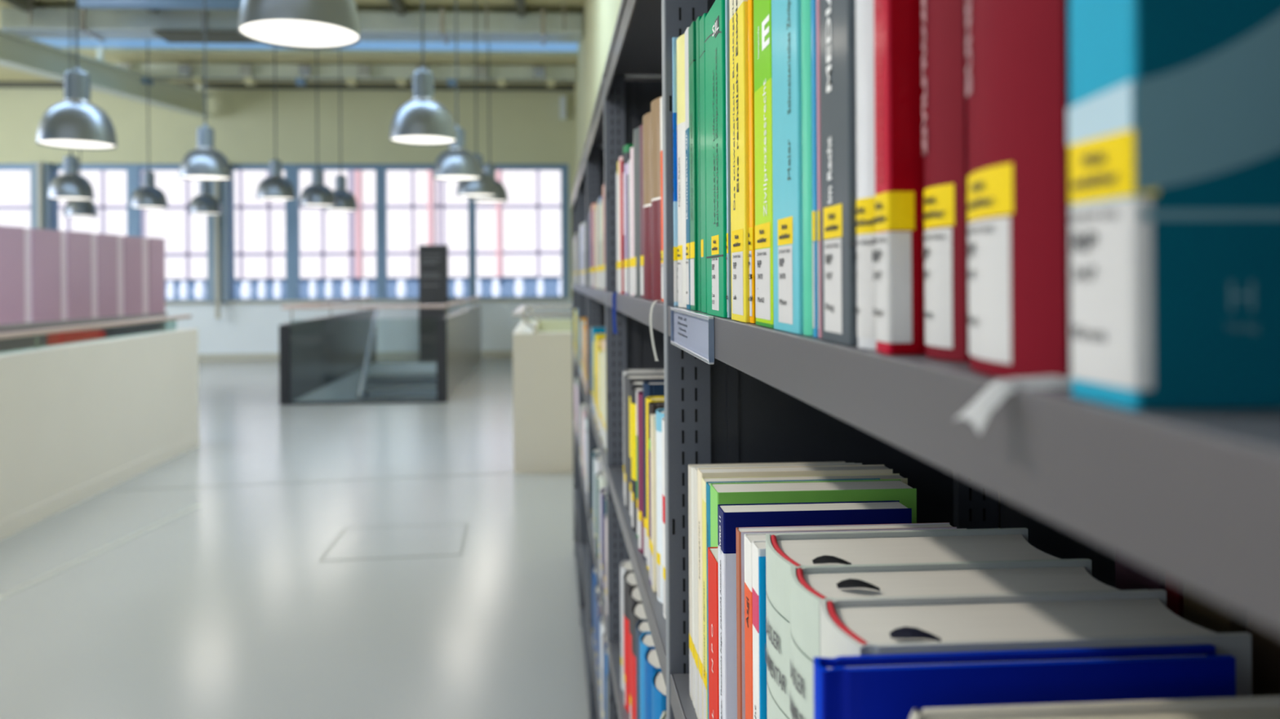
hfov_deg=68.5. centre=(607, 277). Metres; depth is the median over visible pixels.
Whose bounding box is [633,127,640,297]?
book
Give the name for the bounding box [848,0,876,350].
book
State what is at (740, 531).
book
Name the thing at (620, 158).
book
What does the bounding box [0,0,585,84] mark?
ceiling
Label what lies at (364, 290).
baluster
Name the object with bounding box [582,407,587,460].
book
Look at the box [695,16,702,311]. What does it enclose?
book
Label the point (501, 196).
pendant lamp
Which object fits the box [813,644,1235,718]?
book
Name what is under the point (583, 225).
book
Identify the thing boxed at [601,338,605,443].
book
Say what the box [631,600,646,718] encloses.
book
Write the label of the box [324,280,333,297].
baluster
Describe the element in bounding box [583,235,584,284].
book
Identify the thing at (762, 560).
book
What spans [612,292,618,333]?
ribbon
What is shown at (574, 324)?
book
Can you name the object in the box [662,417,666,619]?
book
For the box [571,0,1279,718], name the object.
bookcase
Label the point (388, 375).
staircase
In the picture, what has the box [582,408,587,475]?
book
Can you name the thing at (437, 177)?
diffuser
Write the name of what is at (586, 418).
book
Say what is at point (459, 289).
baluster
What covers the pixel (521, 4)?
joist
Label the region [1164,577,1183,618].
book
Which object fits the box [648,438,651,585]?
book
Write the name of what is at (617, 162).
book
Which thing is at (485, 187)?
pendant lamp
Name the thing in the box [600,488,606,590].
book
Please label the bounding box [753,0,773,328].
book
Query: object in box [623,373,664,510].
book
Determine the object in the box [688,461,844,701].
book
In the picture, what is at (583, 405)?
book
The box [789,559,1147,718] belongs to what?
book
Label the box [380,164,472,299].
window
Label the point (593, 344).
book
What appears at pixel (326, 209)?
diffuser
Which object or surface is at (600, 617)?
book
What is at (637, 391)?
book
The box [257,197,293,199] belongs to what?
diffuser
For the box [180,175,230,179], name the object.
diffuser
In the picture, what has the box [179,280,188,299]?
baluster
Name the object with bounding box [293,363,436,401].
wall
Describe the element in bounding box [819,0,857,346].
book
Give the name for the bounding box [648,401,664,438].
book
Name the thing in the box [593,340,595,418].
book
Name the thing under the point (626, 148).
book
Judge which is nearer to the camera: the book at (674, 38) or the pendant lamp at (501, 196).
the book at (674, 38)
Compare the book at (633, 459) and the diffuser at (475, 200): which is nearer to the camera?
the book at (633, 459)
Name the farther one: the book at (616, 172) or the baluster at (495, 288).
the baluster at (495, 288)
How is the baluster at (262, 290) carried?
on the trim
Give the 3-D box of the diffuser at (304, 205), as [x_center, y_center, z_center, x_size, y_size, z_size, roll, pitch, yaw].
[-4.135,-1.044,13.373,0.486,0.006,0.486,0,0,-3]
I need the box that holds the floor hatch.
[319,523,468,561]
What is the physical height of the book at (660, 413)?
0.224 m
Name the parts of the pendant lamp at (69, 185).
lamp shade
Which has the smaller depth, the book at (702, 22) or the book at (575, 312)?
the book at (702, 22)
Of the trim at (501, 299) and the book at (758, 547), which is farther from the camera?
the trim at (501, 299)
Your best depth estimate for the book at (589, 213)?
2.79 m
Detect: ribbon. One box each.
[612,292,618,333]
[648,300,663,361]
[954,374,1071,434]
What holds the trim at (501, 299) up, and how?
attached to the wall at (526, 127)
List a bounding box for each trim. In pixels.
[0,80,574,90]
[0,505,200,599]
[30,162,58,230]
[118,472,513,490]
[164,297,567,303]
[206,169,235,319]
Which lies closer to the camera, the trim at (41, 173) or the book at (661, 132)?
the book at (661, 132)
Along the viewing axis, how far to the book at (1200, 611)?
0.45 m
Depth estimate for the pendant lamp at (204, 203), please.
14.81 m
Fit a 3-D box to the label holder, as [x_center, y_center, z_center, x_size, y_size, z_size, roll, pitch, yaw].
[0.065,0.043,0.752,0.004,0.034,0.207,0,0,-4]
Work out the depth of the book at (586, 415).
3.42 m
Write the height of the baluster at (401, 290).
0.720 m
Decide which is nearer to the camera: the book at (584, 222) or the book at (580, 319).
the book at (584, 222)
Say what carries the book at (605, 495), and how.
on the bookcase
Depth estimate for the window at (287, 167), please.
17.12 m
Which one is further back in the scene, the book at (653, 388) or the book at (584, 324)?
the book at (584, 324)
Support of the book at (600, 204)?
on the bookcase
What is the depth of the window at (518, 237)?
29.55 m
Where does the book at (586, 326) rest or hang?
on the bookcase
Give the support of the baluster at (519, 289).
on the trim
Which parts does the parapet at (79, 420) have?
rail post, handrail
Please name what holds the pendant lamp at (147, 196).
hanging from the ceiling
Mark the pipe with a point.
(135, 4)
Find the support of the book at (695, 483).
on the bookcase
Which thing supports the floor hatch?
on the floor
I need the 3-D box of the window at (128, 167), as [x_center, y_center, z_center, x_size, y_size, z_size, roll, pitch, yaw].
[-9.285,-0.803,16.975,1.400,2.505,0.120,0,0,-4]
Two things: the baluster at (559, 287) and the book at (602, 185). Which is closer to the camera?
the book at (602, 185)
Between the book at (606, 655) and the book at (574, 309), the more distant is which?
the book at (574, 309)
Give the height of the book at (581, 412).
0.206 m
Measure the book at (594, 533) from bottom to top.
0.223 m
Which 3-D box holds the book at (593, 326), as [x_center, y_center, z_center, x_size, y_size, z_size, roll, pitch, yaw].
[0.034,0.264,2.773,0.168,0.238,0.052,0,0,-4]
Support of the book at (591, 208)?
on the bookcase
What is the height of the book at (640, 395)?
0.220 m
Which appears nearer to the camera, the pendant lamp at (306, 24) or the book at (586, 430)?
the book at (586, 430)
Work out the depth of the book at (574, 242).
4.60 m
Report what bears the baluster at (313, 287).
on the trim
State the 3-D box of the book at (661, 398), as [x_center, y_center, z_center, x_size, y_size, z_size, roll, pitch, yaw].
[0.128,0.271,1.244,0.155,0.224,0.039,0,0,-4]
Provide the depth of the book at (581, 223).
3.56 m
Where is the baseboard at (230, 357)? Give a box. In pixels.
[198,350,512,360]
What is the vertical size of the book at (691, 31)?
0.239 m
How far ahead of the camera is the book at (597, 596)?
2.60 m
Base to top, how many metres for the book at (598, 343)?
0.220 m
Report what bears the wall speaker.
attached to the wall at (526, 127)
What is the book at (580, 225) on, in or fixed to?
on the bookcase
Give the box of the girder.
[0,29,213,117]
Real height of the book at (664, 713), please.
0.215 m
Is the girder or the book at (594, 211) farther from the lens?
the girder
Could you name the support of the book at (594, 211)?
on the bookcase
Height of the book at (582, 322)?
0.212 m
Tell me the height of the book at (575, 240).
0.211 m
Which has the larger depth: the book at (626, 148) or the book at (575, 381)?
the book at (575, 381)
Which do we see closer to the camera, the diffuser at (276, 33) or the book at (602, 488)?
the book at (602, 488)
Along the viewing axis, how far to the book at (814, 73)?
0.42 m
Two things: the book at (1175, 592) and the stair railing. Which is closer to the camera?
the book at (1175, 592)
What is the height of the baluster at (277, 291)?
0.720 m
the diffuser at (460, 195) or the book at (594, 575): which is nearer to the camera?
the book at (594, 575)
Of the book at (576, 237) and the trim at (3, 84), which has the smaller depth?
the book at (576, 237)
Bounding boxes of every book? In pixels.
[573,236,575,283]
[573,242,575,284]
[573,309,575,355]
[573,324,574,353]
[574,240,576,284]
[574,311,575,340]
[574,381,575,423]
[575,232,577,274]
[575,308,577,359]
[575,383,576,429]
[576,237,577,284]
[576,309,577,360]
[576,384,577,435]
[577,317,577,364]
[577,385,577,438]
[577,392,578,441]
[579,225,581,284]
[579,319,581,373]
[580,231,581,274]
[580,403,586,461]
[581,222,583,284]
[581,317,586,324]
[581,324,582,377]
[581,412,582,466]
[582,223,583,253]
[582,225,584,285]
[582,321,585,382]
[582,322,582,378]
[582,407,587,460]
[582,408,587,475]
[583,222,586,285]
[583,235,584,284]
[583,324,585,386]
[584,223,586,285]
[584,414,587,480]
[584,417,587,431]
[585,328,586,390]
[585,428,587,493]
[586,325,586,393]
[589,213,591,287]
[590,206,591,277]
[591,203,597,287]
[591,208,591,287]
[591,326,605,408]
[591,327,605,411]
[591,448,600,529]
[592,207,594,288]
[592,565,597,649]
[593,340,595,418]
[593,343,594,411]
[593,455,596,537]
[594,210,595,288]
[594,333,605,422]
[594,583,599,660]
[595,209,597,288]
[595,339,601,347]
[595,455,604,533]
[595,472,599,557]
[595,593,599,674]
[596,346,601,428]
[597,200,599,288]
[597,214,598,288]
[597,596,602,688]
[598,196,602,288]
[598,347,601,431]
[598,471,606,565]
[598,614,602,703]
[599,204,601,289]
[599,351,601,435]
[599,487,606,577]
[600,200,603,289]
[600,353,602,439]
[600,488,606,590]
[600,615,604,718]
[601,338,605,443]
[602,185,604,289]
[602,351,605,448]
[602,632,606,718]
[603,493,606,601]
[604,195,604,279]
[604,348,606,451]
[604,514,607,615]
[604,643,608,718]
[606,673,608,718]
[616,172,617,292]
[617,161,619,293]
[618,155,622,293]
[618,183,619,248]
[620,160,623,293]
[620,560,632,692]
[622,144,633,294]
[622,368,664,497]
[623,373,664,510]
[623,570,637,713]
[624,163,628,294]
[626,173,629,295]
[628,159,631,295]
[628,379,664,519]
[629,585,641,718]
[630,146,634,296]
[630,222,631,269]
[631,386,642,532]
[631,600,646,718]
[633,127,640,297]
[635,390,642,537]
[635,619,650,718]
[637,392,644,553]
[639,124,644,297]
[639,631,654,718]
[642,111,652,299]
[642,380,664,560]
[644,646,661,718]
[645,395,664,569]
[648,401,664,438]
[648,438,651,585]
[650,95,662,301]
[650,413,657,592]
[651,669,666,718]
[655,408,664,604]
[660,96,663,302]
[660,711,666,718]
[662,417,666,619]
[671,36,678,306]
[675,33,686,307]
[684,26,690,309]
[688,21,697,310]
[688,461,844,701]
[690,462,854,708]
[693,462,862,718]
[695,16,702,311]
[697,464,893,718]
[699,13,707,312]
[702,473,907,718]
[704,0,727,317]
[706,478,879,718]
[707,546,719,718]
[710,479,916,546]
[717,500,911,718]
[724,0,731,317]
[728,0,750,322]
[736,522,956,718]
[744,528,963,718]
[747,0,755,323]
[751,540,765,718]
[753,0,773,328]
[758,556,767,718]
[764,528,1063,718]
[771,0,803,333]
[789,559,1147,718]
[800,0,813,336]
[810,0,818,337]
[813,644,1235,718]
[816,0,822,337]
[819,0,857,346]
[819,589,1251,697]
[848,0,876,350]
[871,0,925,354]
[909,695,1279,718]
[921,0,968,362]
[965,0,1071,378]
[1067,0,1279,409]
[1115,553,1164,591]
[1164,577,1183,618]
[1183,586,1247,633]
[1247,617,1279,697]
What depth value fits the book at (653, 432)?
1.14 m
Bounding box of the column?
[418,244,448,360]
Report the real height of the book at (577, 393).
0.219 m
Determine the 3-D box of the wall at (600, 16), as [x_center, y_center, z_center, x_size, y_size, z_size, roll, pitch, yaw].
[0.173,-1.161,6.373,0.200,5.220,22.700,0,0,-4]
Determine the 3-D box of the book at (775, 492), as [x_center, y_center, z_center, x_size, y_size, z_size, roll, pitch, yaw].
[0.160,0.273,0.736,0.155,0.219,0.033,0,0,-4]
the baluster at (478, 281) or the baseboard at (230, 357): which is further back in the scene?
the baluster at (478, 281)
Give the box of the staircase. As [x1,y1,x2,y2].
[356,304,436,400]
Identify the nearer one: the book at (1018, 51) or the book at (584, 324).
the book at (1018, 51)
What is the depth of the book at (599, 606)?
2.51 m
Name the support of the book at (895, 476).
on the bookcase
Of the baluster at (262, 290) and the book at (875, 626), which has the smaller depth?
the book at (875, 626)
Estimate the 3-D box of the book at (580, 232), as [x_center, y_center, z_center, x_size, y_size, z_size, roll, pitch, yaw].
[-0.031,-0.076,3.647,0.149,0.208,0.076,0,0,-4]
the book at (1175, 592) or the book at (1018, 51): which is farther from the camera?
the book at (1175, 592)
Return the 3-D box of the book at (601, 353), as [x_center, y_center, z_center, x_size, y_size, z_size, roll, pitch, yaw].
[0.061,0.281,2.243,0.155,0.203,0.051,0,0,-4]
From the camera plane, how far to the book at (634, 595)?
1.53 m
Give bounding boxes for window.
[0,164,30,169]
[0,169,561,299]
[52,164,133,235]
[132,164,207,301]
[230,164,292,300]
[291,164,381,300]
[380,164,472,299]
[471,164,569,298]
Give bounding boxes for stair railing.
[279,295,481,404]
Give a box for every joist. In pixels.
[2,0,47,11]
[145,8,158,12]
[388,0,409,15]
[515,0,526,16]
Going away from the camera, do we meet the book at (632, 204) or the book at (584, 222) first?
the book at (632, 204)
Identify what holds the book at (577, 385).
on the bookcase
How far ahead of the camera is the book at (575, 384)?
4.59 m
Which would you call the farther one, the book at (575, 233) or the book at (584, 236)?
the book at (575, 233)
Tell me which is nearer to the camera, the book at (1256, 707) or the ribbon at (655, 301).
the book at (1256, 707)
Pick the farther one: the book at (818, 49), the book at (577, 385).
the book at (577, 385)
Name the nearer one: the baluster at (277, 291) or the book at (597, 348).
the book at (597, 348)
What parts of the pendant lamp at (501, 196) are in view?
lamp shade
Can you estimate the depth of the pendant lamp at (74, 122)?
6.58 m
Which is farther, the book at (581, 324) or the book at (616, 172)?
the book at (581, 324)
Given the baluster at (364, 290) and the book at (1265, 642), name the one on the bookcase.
the book at (1265, 642)
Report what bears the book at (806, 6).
on the bookcase
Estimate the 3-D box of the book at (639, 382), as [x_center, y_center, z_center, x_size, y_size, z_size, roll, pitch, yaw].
[0.110,0.275,1.505,0.152,0.216,0.069,0,0,-4]
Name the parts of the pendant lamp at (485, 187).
lamp shade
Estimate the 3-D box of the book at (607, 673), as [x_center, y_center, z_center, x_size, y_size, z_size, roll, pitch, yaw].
[0.076,0.992,2.084,0.159,0.207,0.085,0,0,-4]
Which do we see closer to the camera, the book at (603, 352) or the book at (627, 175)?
the book at (627, 175)
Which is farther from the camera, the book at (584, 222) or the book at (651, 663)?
the book at (584, 222)
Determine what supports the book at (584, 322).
on the bookcase
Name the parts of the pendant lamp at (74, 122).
lamp shade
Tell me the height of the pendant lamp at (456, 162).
2.522 m
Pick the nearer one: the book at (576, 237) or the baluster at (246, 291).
the book at (576, 237)
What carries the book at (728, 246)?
on the bookcase
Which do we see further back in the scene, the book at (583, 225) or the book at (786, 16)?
the book at (583, 225)
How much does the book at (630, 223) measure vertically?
0.205 m
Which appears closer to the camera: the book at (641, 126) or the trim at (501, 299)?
the book at (641, 126)
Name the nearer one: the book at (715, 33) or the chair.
the book at (715, 33)
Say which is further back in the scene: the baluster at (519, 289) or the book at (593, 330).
the baluster at (519, 289)
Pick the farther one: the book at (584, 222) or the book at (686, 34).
the book at (584, 222)
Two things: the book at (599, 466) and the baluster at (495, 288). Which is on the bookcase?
the book at (599, 466)
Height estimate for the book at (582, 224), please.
0.230 m
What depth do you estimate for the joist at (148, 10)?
11.85 m
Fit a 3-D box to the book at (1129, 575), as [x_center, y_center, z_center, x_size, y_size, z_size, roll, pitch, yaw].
[0.325,0.239,0.510,0.078,0.285,0.039,0,0,-4]
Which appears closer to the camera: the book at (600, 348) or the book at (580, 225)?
the book at (600, 348)
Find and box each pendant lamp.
[36,0,117,150]
[47,0,94,200]
[62,149,97,217]
[129,39,168,208]
[178,0,231,180]
[187,56,222,214]
[237,0,360,49]
[256,46,295,199]
[299,49,336,207]
[324,48,358,211]
[389,0,457,145]
[432,0,481,180]
[456,0,496,197]
[471,41,507,202]
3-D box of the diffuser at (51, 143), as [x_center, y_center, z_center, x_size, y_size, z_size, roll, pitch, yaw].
[-3.777,-0.961,6.682,0.486,0.006,0.486,0,0,-3]
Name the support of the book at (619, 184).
on the bookcase
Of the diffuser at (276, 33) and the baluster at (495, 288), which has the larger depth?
the baluster at (495, 288)
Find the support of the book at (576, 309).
on the bookcase
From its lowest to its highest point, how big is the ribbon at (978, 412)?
0.013 m
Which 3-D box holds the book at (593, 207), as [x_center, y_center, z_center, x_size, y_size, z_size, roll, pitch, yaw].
[0.033,-0.084,2.599,0.150,0.222,0.049,0,0,-4]
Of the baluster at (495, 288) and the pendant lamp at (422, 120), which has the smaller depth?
the pendant lamp at (422, 120)
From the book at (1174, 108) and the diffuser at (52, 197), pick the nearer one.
the book at (1174, 108)
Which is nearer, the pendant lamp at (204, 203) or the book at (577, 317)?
the book at (577, 317)
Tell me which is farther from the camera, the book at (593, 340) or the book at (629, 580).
the book at (593, 340)
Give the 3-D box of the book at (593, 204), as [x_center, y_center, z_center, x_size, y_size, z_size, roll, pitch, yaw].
[0.038,-0.091,2.652,0.168,0.236,0.053,0,0,-4]
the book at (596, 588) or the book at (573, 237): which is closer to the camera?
the book at (596, 588)
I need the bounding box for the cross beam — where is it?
[115,62,576,87]
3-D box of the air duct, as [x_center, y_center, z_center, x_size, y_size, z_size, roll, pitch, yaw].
[-4.004,-3.327,12.250,7.350,0.430,0.620,0,0,-4]
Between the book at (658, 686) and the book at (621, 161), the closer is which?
the book at (658, 686)
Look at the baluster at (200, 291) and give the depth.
27.21 m
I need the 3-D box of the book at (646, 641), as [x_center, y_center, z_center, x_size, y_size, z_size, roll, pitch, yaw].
[0.126,0.624,1.325,0.161,0.230,0.059,0,0,-4]
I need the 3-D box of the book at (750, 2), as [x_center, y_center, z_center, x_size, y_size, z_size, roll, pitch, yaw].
[0.169,-0.099,0.566,0.171,0.250,0.010,0,0,-4]
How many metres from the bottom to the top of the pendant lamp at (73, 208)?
2.500 m
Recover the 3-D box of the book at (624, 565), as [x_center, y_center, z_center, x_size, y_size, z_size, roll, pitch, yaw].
[0.100,0.629,1.699,0.155,0.220,0.059,0,0,-4]
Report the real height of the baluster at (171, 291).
0.720 m
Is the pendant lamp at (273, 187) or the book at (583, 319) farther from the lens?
the pendant lamp at (273, 187)
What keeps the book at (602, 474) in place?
on the bookcase
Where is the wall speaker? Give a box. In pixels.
[560,95,566,119]
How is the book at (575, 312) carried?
on the bookcase
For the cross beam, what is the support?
attached to the girder
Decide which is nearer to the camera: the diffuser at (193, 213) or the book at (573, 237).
the book at (573, 237)
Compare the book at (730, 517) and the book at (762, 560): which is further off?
the book at (730, 517)
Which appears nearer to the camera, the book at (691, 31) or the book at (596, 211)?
the book at (691, 31)
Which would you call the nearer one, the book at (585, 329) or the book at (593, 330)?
the book at (593, 330)
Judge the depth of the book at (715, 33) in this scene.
0.66 m
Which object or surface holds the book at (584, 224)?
on the bookcase
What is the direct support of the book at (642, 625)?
on the bookcase
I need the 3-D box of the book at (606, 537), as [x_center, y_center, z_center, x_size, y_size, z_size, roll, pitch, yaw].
[0.073,0.633,2.076,0.159,0.211,0.083,0,0,-4]
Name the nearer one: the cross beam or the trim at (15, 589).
the trim at (15, 589)
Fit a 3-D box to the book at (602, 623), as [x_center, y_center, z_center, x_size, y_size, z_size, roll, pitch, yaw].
[0.062,0.977,2.350,0.161,0.236,0.087,0,0,-4]
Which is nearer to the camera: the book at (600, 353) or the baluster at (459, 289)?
the book at (600, 353)
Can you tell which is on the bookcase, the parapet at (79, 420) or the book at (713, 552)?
the book at (713, 552)
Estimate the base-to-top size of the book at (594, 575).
0.226 m
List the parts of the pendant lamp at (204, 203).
lamp shade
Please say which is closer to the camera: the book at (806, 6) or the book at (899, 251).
the book at (899, 251)
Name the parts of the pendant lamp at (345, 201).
lamp shade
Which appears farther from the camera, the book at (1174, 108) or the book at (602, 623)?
the book at (602, 623)
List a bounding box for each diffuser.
[38,139,115,147]
[51,196,92,199]
[132,206,164,208]
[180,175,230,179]
[192,213,218,213]
[239,19,359,46]
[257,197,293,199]
[302,204,333,206]
[325,208,353,210]
[391,135,455,143]
[435,175,479,179]
[459,194,494,196]
[475,200,504,201]
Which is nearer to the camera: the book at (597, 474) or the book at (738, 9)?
the book at (738, 9)
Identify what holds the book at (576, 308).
on the bookcase
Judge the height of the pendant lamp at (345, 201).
2.518 m
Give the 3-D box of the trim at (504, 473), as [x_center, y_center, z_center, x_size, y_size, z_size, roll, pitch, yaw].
[-1.674,1.461,6.817,3.496,0.001,0.016,0,0,-10]
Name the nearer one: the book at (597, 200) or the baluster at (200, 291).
the book at (597, 200)
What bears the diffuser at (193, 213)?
attached to the pendant lamp at (204, 203)
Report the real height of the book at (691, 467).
0.213 m
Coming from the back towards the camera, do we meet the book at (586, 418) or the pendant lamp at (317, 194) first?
the pendant lamp at (317, 194)
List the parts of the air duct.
hanger rod, hanger rod, hanger rod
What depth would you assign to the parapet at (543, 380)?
7.00 m
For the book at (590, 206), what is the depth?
2.75 m
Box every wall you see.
[0,88,575,354]
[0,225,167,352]
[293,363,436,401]
[574,0,999,528]
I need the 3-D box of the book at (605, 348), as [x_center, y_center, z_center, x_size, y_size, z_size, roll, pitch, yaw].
[0.074,0.269,2.083,0.160,0.227,0.052,0,0,-4]
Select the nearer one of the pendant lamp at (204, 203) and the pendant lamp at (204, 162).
the pendant lamp at (204, 162)
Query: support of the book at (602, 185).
on the bookcase
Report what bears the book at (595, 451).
on the bookcase
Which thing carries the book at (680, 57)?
on the bookcase
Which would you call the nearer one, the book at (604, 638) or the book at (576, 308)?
the book at (604, 638)
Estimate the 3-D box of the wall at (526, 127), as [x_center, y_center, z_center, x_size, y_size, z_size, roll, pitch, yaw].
[-6.831,-1.012,17.140,12.470,5.020,0.250,0,0,-4]
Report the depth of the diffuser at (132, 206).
13.57 m
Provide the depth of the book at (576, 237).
4.24 m
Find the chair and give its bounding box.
[47,330,105,346]
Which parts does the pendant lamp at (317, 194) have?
lamp shade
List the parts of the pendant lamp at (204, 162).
lamp shade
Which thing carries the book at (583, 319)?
on the bookcase
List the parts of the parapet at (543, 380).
handrail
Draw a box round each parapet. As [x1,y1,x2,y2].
[0,315,199,540]
[512,305,573,473]
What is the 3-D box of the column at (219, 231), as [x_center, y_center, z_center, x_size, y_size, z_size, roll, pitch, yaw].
[-7.035,-0.668,17.028,0.354,2.805,0.450,0,0,-4]
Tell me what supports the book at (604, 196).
on the bookcase
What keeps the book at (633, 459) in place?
on the bookcase
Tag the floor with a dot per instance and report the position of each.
(227, 607)
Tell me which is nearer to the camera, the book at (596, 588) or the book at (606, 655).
the book at (606, 655)
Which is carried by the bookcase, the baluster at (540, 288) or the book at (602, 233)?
the book at (602, 233)
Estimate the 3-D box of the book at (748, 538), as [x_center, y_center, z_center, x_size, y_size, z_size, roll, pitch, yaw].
[0.158,0.271,0.581,0.143,0.223,0.021,0,0,-4]
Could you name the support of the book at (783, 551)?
on the bookcase
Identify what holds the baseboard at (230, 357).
attached to the wall at (526, 127)
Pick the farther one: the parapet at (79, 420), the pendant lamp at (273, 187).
the pendant lamp at (273, 187)
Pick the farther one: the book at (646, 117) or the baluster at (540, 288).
the baluster at (540, 288)
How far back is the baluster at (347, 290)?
27.48 m
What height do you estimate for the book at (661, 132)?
0.226 m
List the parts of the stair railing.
post, panel, handrail, post, panel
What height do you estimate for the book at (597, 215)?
0.211 m
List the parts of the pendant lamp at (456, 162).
lamp shade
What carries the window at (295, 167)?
in the wall at (526, 127)
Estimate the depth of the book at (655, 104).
1.10 m
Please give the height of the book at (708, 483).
0.216 m
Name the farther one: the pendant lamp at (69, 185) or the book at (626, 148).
the pendant lamp at (69, 185)
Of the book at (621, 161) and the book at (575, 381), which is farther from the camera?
the book at (575, 381)
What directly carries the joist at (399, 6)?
attached to the ceiling
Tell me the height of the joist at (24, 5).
0.160 m
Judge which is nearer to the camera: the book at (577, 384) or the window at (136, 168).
the book at (577, 384)
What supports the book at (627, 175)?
on the bookcase
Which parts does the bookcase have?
shelf, shelf, shelf, shelf, shelf, shelf, shelf, shelf, shelf, shelf, panel, shelf, shelf, shelf, panel, shelf, panel, shelf, panel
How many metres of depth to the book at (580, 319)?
3.79 m
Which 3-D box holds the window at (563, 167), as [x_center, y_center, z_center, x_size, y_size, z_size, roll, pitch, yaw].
[-1.618,-0.856,17.444,1.794,2.505,0.120,0,0,-4]
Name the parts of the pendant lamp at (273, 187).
lamp shade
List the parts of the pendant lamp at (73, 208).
lamp shade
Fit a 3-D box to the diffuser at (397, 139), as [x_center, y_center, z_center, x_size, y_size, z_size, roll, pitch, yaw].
[-1.393,-1.052,7.089,0.486,0.006,0.486,0,0,-3]
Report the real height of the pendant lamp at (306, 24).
2.523 m
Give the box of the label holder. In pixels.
[670,306,714,364]
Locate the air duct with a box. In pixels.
[0,0,582,45]
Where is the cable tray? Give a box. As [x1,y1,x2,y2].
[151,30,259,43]
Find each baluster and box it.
[166,281,175,299]
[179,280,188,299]
[194,280,206,298]
[240,280,252,298]
[257,280,266,298]
[273,280,282,298]
[308,280,316,297]
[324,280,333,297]
[342,280,352,297]
[360,280,368,297]
[395,280,407,297]
[453,279,464,297]
[476,279,481,297]
[491,279,501,296]
[514,279,524,296]
[537,278,544,296]
[557,278,561,296]
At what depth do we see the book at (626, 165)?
1.50 m
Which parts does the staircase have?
handrail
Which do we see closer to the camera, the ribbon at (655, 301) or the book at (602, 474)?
the ribbon at (655, 301)
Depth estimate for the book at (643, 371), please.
1.64 m
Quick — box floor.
[0,357,589,718]
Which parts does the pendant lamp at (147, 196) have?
lamp shade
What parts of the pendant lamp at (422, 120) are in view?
lamp shade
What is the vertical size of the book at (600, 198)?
0.224 m
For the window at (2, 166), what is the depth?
16.84 m
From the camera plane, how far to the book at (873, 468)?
0.80 m
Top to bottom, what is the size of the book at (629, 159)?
0.210 m
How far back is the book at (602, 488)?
2.32 m
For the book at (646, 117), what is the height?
0.234 m
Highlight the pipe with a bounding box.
[77,0,240,9]
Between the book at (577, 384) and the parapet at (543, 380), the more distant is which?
the parapet at (543, 380)

